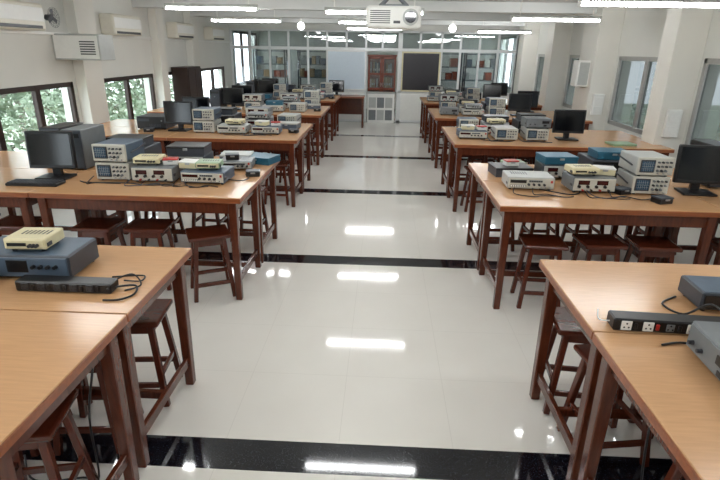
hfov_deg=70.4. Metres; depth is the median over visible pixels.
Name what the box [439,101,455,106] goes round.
oscilloscope
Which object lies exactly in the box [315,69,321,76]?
storage box
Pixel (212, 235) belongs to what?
stool
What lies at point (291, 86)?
kit
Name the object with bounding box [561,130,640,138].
lab table
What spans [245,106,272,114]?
supplies
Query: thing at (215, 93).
computer tower
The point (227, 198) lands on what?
lab table
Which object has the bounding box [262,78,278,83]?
computer monitor
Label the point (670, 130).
switch
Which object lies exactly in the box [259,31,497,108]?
wall
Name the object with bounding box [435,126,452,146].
stool
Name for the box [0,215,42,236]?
stool
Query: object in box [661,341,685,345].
cable
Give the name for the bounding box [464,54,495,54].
shelf
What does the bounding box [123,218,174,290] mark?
stool
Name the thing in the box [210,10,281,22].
ceiling lamp
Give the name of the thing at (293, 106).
oscilloscope
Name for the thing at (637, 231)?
stool
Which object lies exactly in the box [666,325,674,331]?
socket
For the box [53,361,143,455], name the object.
stool
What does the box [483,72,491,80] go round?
storage box
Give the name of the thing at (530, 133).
oscilloscope
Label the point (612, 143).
folder
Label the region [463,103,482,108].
supplies
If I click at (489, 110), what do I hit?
oscilloscope
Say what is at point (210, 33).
air conditioner
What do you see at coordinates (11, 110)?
tree
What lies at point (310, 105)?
kit
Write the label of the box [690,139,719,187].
computer tower
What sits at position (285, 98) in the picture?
supplies
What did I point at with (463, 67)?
shelf
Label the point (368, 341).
floor
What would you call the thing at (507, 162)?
box
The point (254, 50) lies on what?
shelf
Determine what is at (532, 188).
cable
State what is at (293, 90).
meter
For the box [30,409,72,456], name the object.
stool
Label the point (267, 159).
kit
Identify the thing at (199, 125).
oscilloscope
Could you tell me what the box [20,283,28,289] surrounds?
socket
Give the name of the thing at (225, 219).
stool
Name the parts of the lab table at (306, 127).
leg, leg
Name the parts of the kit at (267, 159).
lid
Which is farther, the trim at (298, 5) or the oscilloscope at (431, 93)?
the oscilloscope at (431, 93)
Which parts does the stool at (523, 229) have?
leg, rail, leg, rail, leg, leg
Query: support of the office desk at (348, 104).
on the floor
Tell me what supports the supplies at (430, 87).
on the oscilloscope at (431, 93)
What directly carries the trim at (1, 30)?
attached to the wall at (25, 59)
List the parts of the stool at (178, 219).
leg, leg, leg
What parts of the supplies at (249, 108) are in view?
panel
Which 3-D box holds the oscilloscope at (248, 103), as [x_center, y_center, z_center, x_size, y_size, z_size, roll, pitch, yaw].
[-1.930,-2.459,9.338,0.308,0.152,0.381,2,20,2]
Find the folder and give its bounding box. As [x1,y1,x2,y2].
[605,141,636,145]
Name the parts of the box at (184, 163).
lid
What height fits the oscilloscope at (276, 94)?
0.152 m
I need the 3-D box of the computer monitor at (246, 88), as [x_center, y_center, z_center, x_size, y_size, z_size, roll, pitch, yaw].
[-2.294,-2.822,9.958,0.400,0.386,0.200,1,20,-1]
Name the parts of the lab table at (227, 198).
leg, leg, leg, leg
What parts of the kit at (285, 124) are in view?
lid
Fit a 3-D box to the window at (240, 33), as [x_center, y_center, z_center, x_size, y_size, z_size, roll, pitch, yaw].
[-3.568,-5.714,15.993,0.066,1.500,2.800,2,20,2]
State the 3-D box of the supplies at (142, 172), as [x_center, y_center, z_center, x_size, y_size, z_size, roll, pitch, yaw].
[-1.722,-0.579,4.342,0.358,0.131,0.286,1,20,1]
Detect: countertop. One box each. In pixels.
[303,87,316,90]
[366,91,395,93]
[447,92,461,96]
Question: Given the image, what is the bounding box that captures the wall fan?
[44,7,59,27]
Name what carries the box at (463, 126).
on the function generator at (460, 133)
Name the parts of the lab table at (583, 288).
leg, leg, power strip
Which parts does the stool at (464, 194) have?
leg, leg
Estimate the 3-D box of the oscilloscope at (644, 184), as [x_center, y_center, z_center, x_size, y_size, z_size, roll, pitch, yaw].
[2.358,-0.493,4.273,0.308,0.152,0.381,2,21,4]
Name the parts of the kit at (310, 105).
lid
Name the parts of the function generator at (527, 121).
panel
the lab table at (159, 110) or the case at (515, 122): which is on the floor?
the lab table at (159, 110)
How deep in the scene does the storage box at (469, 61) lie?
16.36 m
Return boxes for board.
[590,94,604,114]
[661,109,682,137]
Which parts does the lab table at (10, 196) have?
leg, leg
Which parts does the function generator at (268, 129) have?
panel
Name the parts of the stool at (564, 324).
rail, leg, leg, rail, rail, seat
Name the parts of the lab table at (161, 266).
power strip, leg, leg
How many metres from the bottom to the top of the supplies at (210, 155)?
0.131 m
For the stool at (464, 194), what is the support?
on the floor
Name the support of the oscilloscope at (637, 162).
on the oscilloscope at (644, 184)
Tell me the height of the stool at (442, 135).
0.548 m
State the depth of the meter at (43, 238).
2.46 m
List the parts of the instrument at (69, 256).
panel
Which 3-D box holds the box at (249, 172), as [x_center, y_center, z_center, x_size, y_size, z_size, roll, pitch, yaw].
[-0.952,-0.597,4.542,0.126,0.050,0.113,-2,21,-9]
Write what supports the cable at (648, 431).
on the floor
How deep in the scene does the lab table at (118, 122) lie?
7.44 m
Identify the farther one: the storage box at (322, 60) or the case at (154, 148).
the storage box at (322, 60)
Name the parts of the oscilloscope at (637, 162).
handle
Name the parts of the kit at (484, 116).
lid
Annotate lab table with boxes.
[0,151,128,237]
[0,168,87,237]
[0,245,195,467]
[0,310,139,479]
[28,170,262,299]
[87,155,279,262]
[100,119,192,127]
[104,126,178,154]
[147,107,231,150]
[166,128,305,206]
[191,123,312,191]
[232,108,325,164]
[241,106,329,149]
[272,95,340,130]
[277,98,337,140]
[420,97,484,132]
[422,100,480,142]
[428,108,515,152]
[431,113,523,167]
[441,127,562,195]
[447,134,587,211]
[466,163,670,269]
[478,181,719,308]
[506,102,541,110]
[515,110,553,114]
[526,115,592,161]
[529,259,719,479]
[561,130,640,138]
[574,137,674,155]
[578,332,719,479]
[624,168,717,262]
[662,186,719,264]
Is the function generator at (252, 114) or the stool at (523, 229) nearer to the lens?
the stool at (523, 229)
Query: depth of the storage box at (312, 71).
16.70 m
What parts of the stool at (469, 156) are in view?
leg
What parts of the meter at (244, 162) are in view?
panel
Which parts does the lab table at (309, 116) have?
leg, leg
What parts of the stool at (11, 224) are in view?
seat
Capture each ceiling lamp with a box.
[164,0,257,10]
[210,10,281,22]
[324,0,423,15]
[338,14,365,23]
[347,26,401,30]
[477,21,531,33]
[511,0,601,22]
[577,0,719,8]
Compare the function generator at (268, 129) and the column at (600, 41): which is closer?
the function generator at (268, 129)
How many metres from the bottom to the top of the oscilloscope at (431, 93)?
0.152 m
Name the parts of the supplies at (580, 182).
panel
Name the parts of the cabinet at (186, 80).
door, door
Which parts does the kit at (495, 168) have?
lid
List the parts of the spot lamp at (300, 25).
bulb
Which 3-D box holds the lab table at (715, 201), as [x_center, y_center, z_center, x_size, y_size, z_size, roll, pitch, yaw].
[3.201,0.091,4.222,0.998,0.880,0.773,2,20,2]
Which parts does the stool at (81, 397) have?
leg, leg, rail, rail, leg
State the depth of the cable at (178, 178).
4.14 m
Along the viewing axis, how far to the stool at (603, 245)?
4.04 m
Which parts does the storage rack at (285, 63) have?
post, post, post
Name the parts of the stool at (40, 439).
rail, leg, leg, seat, rail, rail, leg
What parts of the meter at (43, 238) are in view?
panel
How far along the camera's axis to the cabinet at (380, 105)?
14.37 m
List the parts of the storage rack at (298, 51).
post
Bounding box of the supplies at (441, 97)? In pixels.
[438,94,457,101]
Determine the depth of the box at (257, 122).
6.73 m
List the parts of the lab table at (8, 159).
leg, leg, leg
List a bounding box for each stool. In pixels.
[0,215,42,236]
[12,389,98,479]
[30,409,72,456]
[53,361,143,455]
[70,217,126,245]
[83,375,92,404]
[107,211,121,227]
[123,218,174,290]
[131,299,180,406]
[144,211,183,242]
[185,224,235,302]
[192,213,229,230]
[215,149,222,154]
[223,149,242,150]
[230,187,268,241]
[253,150,277,177]
[264,160,290,205]
[279,145,298,182]
[295,132,315,164]
[310,122,320,143]
[313,114,328,139]
[427,111,440,134]
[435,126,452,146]
[440,135,448,167]
[451,151,472,186]
[460,166,483,211]
[466,157,487,164]
[476,193,514,251]
[481,156,501,162]
[493,156,514,161]
[510,233,568,308]
[514,156,534,163]
[517,223,559,251]
[543,307,589,414]
[556,344,651,466]
[561,224,603,252]
[571,234,627,261]
[623,235,682,263]
[627,403,635,422]
[632,226,677,254]
[664,462,681,479]
[704,238,719,264]
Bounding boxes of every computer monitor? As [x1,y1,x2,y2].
[24,130,77,180]
[163,101,193,131]
[182,96,209,108]
[221,88,243,109]
[232,85,252,105]
[258,80,274,93]
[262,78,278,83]
[329,80,343,94]
[482,84,501,97]
[491,83,507,95]
[508,93,531,115]
[518,91,538,111]
[552,109,586,140]
[672,144,719,196]
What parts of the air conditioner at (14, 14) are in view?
panel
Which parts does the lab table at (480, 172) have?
leg, leg, leg, leg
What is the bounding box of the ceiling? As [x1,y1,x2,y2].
[405,0,577,2]
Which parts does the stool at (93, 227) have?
seat, leg, leg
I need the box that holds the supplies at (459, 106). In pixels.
[457,104,463,112]
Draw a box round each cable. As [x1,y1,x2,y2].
[23,368,99,479]
[80,180,174,185]
[86,176,120,183]
[102,284,137,300]
[112,275,145,281]
[117,273,141,290]
[124,178,158,185]
[172,178,207,187]
[513,187,555,196]
[532,188,573,197]
[539,189,579,194]
[584,190,629,199]
[586,190,625,198]
[609,191,650,199]
[640,427,649,479]
[661,296,719,314]
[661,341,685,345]
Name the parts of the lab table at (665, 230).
leg, leg, leg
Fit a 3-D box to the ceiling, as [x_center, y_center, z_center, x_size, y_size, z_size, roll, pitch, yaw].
[0.129,-3.548,7.165,8.500,0.100,21.500,2,20,2]
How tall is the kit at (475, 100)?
0.085 m
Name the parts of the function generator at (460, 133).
panel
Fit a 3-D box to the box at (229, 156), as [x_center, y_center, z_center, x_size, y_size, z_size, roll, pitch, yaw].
[-1.197,-0.785,4.784,0.126,0.050,0.113,-4,21,-14]
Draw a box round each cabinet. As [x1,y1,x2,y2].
[171,66,203,120]
[366,91,395,122]
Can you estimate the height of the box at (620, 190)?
0.050 m
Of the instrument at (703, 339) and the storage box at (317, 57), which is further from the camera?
the storage box at (317, 57)
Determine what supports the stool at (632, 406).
on the floor
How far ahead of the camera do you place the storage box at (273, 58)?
16.41 m
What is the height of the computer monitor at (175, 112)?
0.386 m
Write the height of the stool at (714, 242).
0.548 m
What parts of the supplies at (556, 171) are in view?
panel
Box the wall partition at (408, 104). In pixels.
[228,22,519,122]
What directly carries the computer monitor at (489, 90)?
on the lab table at (426, 104)
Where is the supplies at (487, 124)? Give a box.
[481,122,508,132]
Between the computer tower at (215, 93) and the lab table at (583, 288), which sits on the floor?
the lab table at (583, 288)
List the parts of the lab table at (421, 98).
leg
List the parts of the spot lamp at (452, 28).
bulb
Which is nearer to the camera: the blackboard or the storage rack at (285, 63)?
the blackboard
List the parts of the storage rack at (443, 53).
post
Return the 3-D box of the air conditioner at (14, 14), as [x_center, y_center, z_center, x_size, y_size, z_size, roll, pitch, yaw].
[-3.902,-2.505,5.668,0.226,0.300,0.950,2,20,2]
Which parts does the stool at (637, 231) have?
leg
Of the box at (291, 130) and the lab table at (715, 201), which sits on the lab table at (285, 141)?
the box at (291, 130)
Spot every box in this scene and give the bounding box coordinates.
[51,33,115,60]
[143,127,154,131]
[162,157,178,164]
[178,158,198,168]
[225,152,238,159]
[246,169,259,176]
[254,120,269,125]
[256,56,263,62]
[256,69,263,75]
[264,69,269,76]
[271,56,277,63]
[271,121,280,125]
[274,70,280,76]
[277,57,282,63]
[281,70,286,76]
[288,128,298,132]
[300,55,306,63]
[300,68,304,76]
[310,68,314,76]
[312,56,315,63]
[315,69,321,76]
[316,56,320,63]
[320,58,325,63]
[441,72,444,79]
[445,73,451,79]
[449,58,457,66]
[452,71,456,79]
[461,124,474,129]
[466,59,471,66]
[476,61,483,66]
[476,125,486,129]
[483,60,489,66]
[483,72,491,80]
[489,59,495,67]
[503,159,519,165]
[593,165,616,175]
[611,185,631,194]
[650,194,673,204]
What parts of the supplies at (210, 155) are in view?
panel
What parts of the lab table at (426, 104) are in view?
leg, leg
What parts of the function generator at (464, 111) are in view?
panel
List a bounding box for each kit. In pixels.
[106,133,153,146]
[166,141,211,155]
[214,106,236,114]
[219,151,253,158]
[250,152,279,165]
[259,93,272,98]
[265,100,283,104]
[280,121,300,128]
[288,84,295,88]
[307,103,320,108]
[325,93,333,96]
[444,89,459,92]
[459,98,477,103]
[481,114,508,121]
[488,162,533,176]
[516,112,545,120]
[535,152,578,164]
[587,147,624,159]
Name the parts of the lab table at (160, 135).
leg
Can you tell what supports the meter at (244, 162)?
on the lab table at (269, 171)
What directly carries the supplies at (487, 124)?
on the lab table at (447, 130)
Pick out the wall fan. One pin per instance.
(49, 17)
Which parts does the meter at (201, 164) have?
panel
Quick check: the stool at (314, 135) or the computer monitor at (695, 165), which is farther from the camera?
the stool at (314, 135)
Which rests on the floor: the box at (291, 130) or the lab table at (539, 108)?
the lab table at (539, 108)
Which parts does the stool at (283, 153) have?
leg, leg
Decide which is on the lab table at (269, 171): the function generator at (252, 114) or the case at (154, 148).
the case at (154, 148)
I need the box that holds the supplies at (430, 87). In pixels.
[428,85,442,91]
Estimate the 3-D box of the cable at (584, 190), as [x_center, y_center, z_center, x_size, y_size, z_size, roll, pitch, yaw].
[1.939,-0.347,4.031,0.351,0.033,0.145,13,24,29]
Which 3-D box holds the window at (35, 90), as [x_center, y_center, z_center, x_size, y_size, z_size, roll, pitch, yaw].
[-4.074,-1.357,6.131,0.066,0.920,2.350,2,20,2]
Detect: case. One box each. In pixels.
[136,113,176,128]
[144,142,161,153]
[220,112,241,122]
[264,97,276,103]
[462,91,481,99]
[481,101,505,111]
[512,118,520,132]
[577,152,620,177]
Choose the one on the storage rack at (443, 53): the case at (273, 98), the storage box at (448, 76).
the storage box at (448, 76)
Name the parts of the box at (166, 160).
lid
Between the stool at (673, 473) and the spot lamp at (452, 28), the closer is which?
the stool at (673, 473)
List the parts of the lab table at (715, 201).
leg, leg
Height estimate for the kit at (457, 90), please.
0.085 m
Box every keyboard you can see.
[5,179,65,186]
[149,124,160,127]
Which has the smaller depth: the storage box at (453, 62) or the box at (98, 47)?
the box at (98, 47)
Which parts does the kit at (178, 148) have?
lid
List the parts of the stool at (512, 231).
leg, rail, leg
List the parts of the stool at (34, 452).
leg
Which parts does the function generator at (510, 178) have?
panel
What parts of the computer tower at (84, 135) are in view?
panel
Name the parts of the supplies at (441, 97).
panel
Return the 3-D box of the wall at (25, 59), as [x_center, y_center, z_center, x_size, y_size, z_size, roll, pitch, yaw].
[-4.039,-2.358,7.812,0.200,2.720,21.100,2,20,2]
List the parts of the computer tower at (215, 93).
panel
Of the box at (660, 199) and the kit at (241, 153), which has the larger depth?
the kit at (241, 153)
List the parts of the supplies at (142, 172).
panel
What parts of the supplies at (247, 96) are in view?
panel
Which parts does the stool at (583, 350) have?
leg, rail, seat, leg, rail, rail, leg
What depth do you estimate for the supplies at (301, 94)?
11.55 m
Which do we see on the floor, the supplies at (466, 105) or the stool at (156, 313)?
the stool at (156, 313)
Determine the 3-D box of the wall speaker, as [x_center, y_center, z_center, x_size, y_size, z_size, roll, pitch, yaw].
[3.758,-2.837,8.690,0.200,0.420,0.287,2,20,2]
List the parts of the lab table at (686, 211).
leg, leg, leg, leg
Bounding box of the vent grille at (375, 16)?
[368,9,391,23]
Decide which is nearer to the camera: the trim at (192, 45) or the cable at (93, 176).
the cable at (93, 176)
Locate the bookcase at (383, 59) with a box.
[367,54,396,106]
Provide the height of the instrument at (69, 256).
0.128 m
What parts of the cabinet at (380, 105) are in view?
printed panel, printed panel, printed panel, printed panel, printed panel, printed panel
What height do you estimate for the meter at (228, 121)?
0.066 m
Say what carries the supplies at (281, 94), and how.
on the function generator
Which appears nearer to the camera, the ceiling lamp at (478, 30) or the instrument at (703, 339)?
the instrument at (703, 339)
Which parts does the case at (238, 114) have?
panel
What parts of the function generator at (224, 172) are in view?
panel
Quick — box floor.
[2,109,715,479]
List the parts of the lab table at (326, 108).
leg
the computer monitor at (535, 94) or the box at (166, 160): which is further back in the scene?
the computer monitor at (535, 94)
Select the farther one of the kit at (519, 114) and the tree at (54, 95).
the tree at (54, 95)
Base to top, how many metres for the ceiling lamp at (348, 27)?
0.360 m
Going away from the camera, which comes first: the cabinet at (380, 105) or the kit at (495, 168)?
the kit at (495, 168)
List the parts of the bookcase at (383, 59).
door, door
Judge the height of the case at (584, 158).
0.170 m
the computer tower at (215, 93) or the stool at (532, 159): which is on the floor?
the stool at (532, 159)
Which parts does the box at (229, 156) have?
lid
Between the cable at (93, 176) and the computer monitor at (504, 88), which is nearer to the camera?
the cable at (93, 176)
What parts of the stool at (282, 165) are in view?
leg, rail, seat, leg, leg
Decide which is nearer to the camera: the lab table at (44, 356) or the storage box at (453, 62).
the lab table at (44, 356)
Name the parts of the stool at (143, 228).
leg, leg, seat, leg, leg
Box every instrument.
[0,236,98,276]
[678,275,719,310]
[686,321,719,380]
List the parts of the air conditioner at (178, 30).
panel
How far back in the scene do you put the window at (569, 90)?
10.47 m
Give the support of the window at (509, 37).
in the wall at (643, 27)
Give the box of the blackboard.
[400,51,440,91]
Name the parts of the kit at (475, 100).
lid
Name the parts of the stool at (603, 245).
leg, leg, seat, leg, leg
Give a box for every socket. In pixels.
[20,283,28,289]
[37,283,44,289]
[53,284,60,290]
[69,284,77,290]
[85,285,93,291]
[620,321,632,329]
[642,322,654,331]
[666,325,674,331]
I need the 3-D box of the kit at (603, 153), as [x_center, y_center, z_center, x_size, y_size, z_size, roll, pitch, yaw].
[2.304,-0.798,4.713,0.306,0.070,0.253,2,20,2]
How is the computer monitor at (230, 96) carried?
on the lab table at (159, 110)
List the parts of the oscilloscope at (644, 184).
handle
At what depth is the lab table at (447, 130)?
7.58 m
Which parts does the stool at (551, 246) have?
leg, rail, leg, rail, rail, seat, leg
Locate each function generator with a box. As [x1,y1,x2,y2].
[180,165,234,184]
[217,123,250,133]
[246,111,270,118]
[251,124,281,134]
[262,104,284,111]
[427,96,438,100]
[456,128,487,138]
[461,108,484,115]
[501,170,554,189]
[520,116,551,128]
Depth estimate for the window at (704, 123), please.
6.01 m
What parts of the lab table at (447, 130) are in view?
leg, leg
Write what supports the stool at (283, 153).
on the floor
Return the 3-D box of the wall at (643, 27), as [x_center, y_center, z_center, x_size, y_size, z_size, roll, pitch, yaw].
[4.251,-2.097,7.503,0.200,2.720,21.100,2,20,2]
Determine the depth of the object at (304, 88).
11.97 m
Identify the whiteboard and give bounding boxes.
[327,50,365,89]
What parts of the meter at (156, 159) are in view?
panel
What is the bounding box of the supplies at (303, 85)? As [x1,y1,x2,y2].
[300,84,315,88]
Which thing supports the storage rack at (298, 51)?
on the floor
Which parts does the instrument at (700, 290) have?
panel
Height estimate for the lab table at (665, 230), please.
0.880 m
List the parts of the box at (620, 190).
lid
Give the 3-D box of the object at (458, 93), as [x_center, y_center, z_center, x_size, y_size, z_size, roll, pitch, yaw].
[2.136,-3.292,11.529,0.308,0.086,0.264,2,20,2]
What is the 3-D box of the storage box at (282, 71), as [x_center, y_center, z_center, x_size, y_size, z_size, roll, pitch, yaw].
[-2.477,-5.454,16.678,0.147,0.210,0.300,2,20,2]
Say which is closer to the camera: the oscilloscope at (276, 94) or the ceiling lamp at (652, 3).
the ceiling lamp at (652, 3)
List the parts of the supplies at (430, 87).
panel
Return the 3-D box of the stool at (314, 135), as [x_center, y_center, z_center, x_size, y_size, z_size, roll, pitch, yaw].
[-0.893,-2.591,11.683,0.343,0.548,0.318,2,21,3]
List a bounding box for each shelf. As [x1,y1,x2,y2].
[254,50,286,51]
[254,63,287,64]
[255,76,287,77]
[462,79,493,81]
[463,67,494,68]
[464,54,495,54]
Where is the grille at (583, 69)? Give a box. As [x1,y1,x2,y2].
[577,62,589,84]
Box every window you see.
[0,82,78,150]
[104,74,156,118]
[201,66,225,88]
[233,30,258,84]
[496,36,516,89]
[534,54,544,94]
[563,55,579,108]
[607,56,657,134]
[685,58,719,144]
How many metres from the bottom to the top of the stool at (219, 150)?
0.548 m
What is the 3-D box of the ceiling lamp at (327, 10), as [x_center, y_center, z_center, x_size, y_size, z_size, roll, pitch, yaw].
[0.179,-2.981,6.305,1.244,0.360,0.060,2,20,2]
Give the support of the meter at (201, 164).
on the function generator at (224, 172)
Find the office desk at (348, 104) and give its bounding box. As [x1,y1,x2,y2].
[328,95,364,127]
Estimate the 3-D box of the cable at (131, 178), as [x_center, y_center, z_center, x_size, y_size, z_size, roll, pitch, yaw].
[-1.782,-0.481,4.216,0.289,0.033,0.196,2,20,2]
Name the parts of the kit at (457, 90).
lid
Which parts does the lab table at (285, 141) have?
leg, leg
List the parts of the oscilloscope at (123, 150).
handle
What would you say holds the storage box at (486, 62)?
on the storage rack at (466, 54)
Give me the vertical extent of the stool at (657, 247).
0.548 m
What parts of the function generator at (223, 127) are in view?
panel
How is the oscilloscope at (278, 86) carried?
on the oscilloscope at (276, 94)
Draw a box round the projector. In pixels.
[366,0,421,29]
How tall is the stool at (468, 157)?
0.548 m
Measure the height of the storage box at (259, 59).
0.221 m
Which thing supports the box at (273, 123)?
on the function generator at (268, 129)
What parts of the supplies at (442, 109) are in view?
panel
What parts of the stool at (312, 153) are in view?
leg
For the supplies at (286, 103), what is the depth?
9.56 m
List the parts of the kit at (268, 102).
lid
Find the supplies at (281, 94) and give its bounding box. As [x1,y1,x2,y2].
[280,93,298,99]
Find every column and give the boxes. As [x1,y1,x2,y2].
[513,22,540,93]
[538,14,574,128]
[571,2,626,129]
[641,3,714,167]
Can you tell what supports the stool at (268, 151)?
on the floor
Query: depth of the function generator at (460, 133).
6.62 m
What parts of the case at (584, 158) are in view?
panel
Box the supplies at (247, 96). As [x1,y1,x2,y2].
[242,93,264,101]
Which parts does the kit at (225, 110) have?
lid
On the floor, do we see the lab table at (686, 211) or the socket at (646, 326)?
the lab table at (686, 211)
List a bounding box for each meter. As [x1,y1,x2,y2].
[3,227,64,250]
[133,154,165,164]
[195,159,223,169]
[222,156,254,168]
[225,118,245,124]
[292,89,302,91]
[487,118,505,123]
[564,164,599,175]
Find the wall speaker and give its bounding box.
[570,60,590,86]
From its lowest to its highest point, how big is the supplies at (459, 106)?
0.131 m
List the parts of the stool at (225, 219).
leg, rail, leg, rail, leg, leg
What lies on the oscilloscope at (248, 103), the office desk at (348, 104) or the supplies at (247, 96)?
the supplies at (247, 96)
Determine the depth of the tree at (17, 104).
17.65 m
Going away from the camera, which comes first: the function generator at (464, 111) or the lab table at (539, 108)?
the function generator at (464, 111)
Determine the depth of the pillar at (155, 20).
9.49 m
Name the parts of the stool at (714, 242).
leg, seat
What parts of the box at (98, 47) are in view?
panel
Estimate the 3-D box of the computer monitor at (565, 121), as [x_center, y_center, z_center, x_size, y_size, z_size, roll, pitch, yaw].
[2.730,-1.508,6.675,0.400,0.386,0.200,3,21,5]
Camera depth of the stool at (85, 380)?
2.91 m
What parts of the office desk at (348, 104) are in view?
modesty panel, panel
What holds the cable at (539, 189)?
on the lab table at (686, 211)
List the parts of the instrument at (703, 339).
knob, knob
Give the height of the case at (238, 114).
0.170 m
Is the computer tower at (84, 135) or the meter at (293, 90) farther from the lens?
the meter at (293, 90)
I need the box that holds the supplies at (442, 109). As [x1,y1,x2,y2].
[439,106,458,114]
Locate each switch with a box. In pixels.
[593,106,600,112]
[594,97,602,102]
[666,126,677,134]
[668,114,680,121]
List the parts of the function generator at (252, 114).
panel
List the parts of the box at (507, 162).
lid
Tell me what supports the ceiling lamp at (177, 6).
hanging from the ceiling
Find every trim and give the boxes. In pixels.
[0,29,230,42]
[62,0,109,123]
[131,0,597,14]
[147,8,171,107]
[183,10,200,67]
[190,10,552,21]
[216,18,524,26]
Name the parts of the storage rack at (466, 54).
post, post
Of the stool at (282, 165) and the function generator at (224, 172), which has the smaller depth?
the function generator at (224, 172)
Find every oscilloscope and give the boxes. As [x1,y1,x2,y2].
[91,138,145,162]
[95,159,135,180]
[192,107,221,120]
[193,118,222,132]
[244,101,264,107]
[273,83,288,90]
[273,90,288,97]
[277,113,301,120]
[289,102,307,111]
[304,90,320,98]
[304,98,320,103]
[320,82,332,88]
[320,89,332,92]
[429,91,440,95]
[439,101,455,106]
[456,117,478,127]
[464,94,479,101]
[465,87,479,94]
[485,97,505,107]
[485,106,504,113]
[490,125,518,140]
[519,125,548,140]
[616,168,669,194]
[618,150,674,176]
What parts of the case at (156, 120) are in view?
panel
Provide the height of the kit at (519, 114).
0.085 m
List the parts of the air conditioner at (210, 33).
panel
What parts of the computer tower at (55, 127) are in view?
panel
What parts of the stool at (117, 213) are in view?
rail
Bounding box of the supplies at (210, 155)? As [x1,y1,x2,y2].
[168,151,213,160]
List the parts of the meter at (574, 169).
panel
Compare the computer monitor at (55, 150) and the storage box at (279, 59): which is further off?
the storage box at (279, 59)
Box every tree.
[0,88,62,149]
[0,91,65,150]
[3,79,146,139]
[106,75,206,115]
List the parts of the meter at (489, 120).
panel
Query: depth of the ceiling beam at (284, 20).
12.72 m
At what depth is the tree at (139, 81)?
18.10 m
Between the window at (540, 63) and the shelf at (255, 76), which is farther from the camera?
the shelf at (255, 76)
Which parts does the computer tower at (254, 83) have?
panel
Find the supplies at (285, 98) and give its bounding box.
[282,96,299,101]
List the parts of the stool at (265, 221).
leg, rail, rail, leg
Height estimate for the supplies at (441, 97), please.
0.131 m
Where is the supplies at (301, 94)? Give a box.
[289,92,303,98]
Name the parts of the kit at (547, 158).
lid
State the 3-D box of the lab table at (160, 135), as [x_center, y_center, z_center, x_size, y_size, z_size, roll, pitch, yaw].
[-3.125,-1.035,6.944,1.398,0.880,0.773,2,20,2]
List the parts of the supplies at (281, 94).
panel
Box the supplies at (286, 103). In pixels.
[284,101,300,107]
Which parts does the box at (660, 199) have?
lid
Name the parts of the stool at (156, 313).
rail, seat, rail, leg, rail, leg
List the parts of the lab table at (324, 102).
leg, leg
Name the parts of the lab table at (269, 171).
leg, leg, leg, leg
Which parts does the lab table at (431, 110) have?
leg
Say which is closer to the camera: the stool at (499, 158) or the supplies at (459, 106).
the stool at (499, 158)
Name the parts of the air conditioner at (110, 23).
panel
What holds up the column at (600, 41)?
attached to the wall at (643, 27)
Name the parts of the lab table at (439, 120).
leg, leg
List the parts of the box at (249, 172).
lid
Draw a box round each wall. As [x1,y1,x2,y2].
[0,0,260,218]
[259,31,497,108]
[498,2,719,237]
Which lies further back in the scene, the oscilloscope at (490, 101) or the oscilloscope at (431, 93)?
the oscilloscope at (431, 93)
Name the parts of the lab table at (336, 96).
leg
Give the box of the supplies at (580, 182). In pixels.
[561,170,616,192]
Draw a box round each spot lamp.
[298,18,303,29]
[449,21,455,31]
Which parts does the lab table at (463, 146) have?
leg, leg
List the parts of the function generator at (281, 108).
panel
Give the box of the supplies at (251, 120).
[245,118,272,125]
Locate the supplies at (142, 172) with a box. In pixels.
[131,162,183,182]
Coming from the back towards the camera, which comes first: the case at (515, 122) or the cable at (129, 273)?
the case at (515, 122)
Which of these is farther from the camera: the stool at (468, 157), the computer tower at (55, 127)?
the stool at (468, 157)
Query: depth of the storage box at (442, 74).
16.54 m
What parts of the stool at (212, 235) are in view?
leg, leg, seat, rail, rail, leg, leg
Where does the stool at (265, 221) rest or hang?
on the floor
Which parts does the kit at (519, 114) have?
lid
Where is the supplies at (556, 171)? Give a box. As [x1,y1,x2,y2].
[534,159,564,177]
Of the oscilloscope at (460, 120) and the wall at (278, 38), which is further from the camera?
the wall at (278, 38)
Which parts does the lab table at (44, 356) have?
leg, leg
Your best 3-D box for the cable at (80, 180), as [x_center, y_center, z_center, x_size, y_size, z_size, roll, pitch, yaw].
[-1.932,-0.466,4.198,0.804,0.010,0.071,2,20,3]
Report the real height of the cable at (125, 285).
0.028 m
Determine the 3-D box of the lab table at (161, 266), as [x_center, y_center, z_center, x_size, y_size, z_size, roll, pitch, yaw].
[-1.803,0.540,2.711,1.648,0.932,0.773,2,20,2]
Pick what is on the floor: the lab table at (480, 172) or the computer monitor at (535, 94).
the lab table at (480, 172)
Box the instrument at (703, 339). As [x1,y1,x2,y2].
[686,321,719,380]
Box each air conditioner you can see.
[0,0,45,30]
[99,13,141,35]
[166,22,193,38]
[203,27,224,40]
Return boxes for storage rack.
[253,49,287,83]
[297,50,325,88]
[441,53,462,91]
[461,53,498,91]
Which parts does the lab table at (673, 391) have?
leg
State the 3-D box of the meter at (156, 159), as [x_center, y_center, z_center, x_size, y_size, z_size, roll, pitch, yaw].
[-1.788,-0.681,4.329,0.228,0.066,0.204,0,21,-3]
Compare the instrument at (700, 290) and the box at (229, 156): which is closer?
the instrument at (700, 290)
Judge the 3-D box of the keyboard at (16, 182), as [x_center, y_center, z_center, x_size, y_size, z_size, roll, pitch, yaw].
[-2.634,-0.467,4.143,0.420,0.030,0.140,1,20,1]
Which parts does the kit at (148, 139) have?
lid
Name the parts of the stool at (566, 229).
leg, rail, leg, rail, rail, leg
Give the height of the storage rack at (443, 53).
1.900 m
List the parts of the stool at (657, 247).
leg, leg, seat, leg, leg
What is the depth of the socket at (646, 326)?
2.08 m
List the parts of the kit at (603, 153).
lid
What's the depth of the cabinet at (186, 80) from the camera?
10.38 m
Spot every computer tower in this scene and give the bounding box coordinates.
[39,122,82,130]
[60,124,105,169]
[209,88,226,106]
[246,80,257,92]
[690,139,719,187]
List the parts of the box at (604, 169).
lid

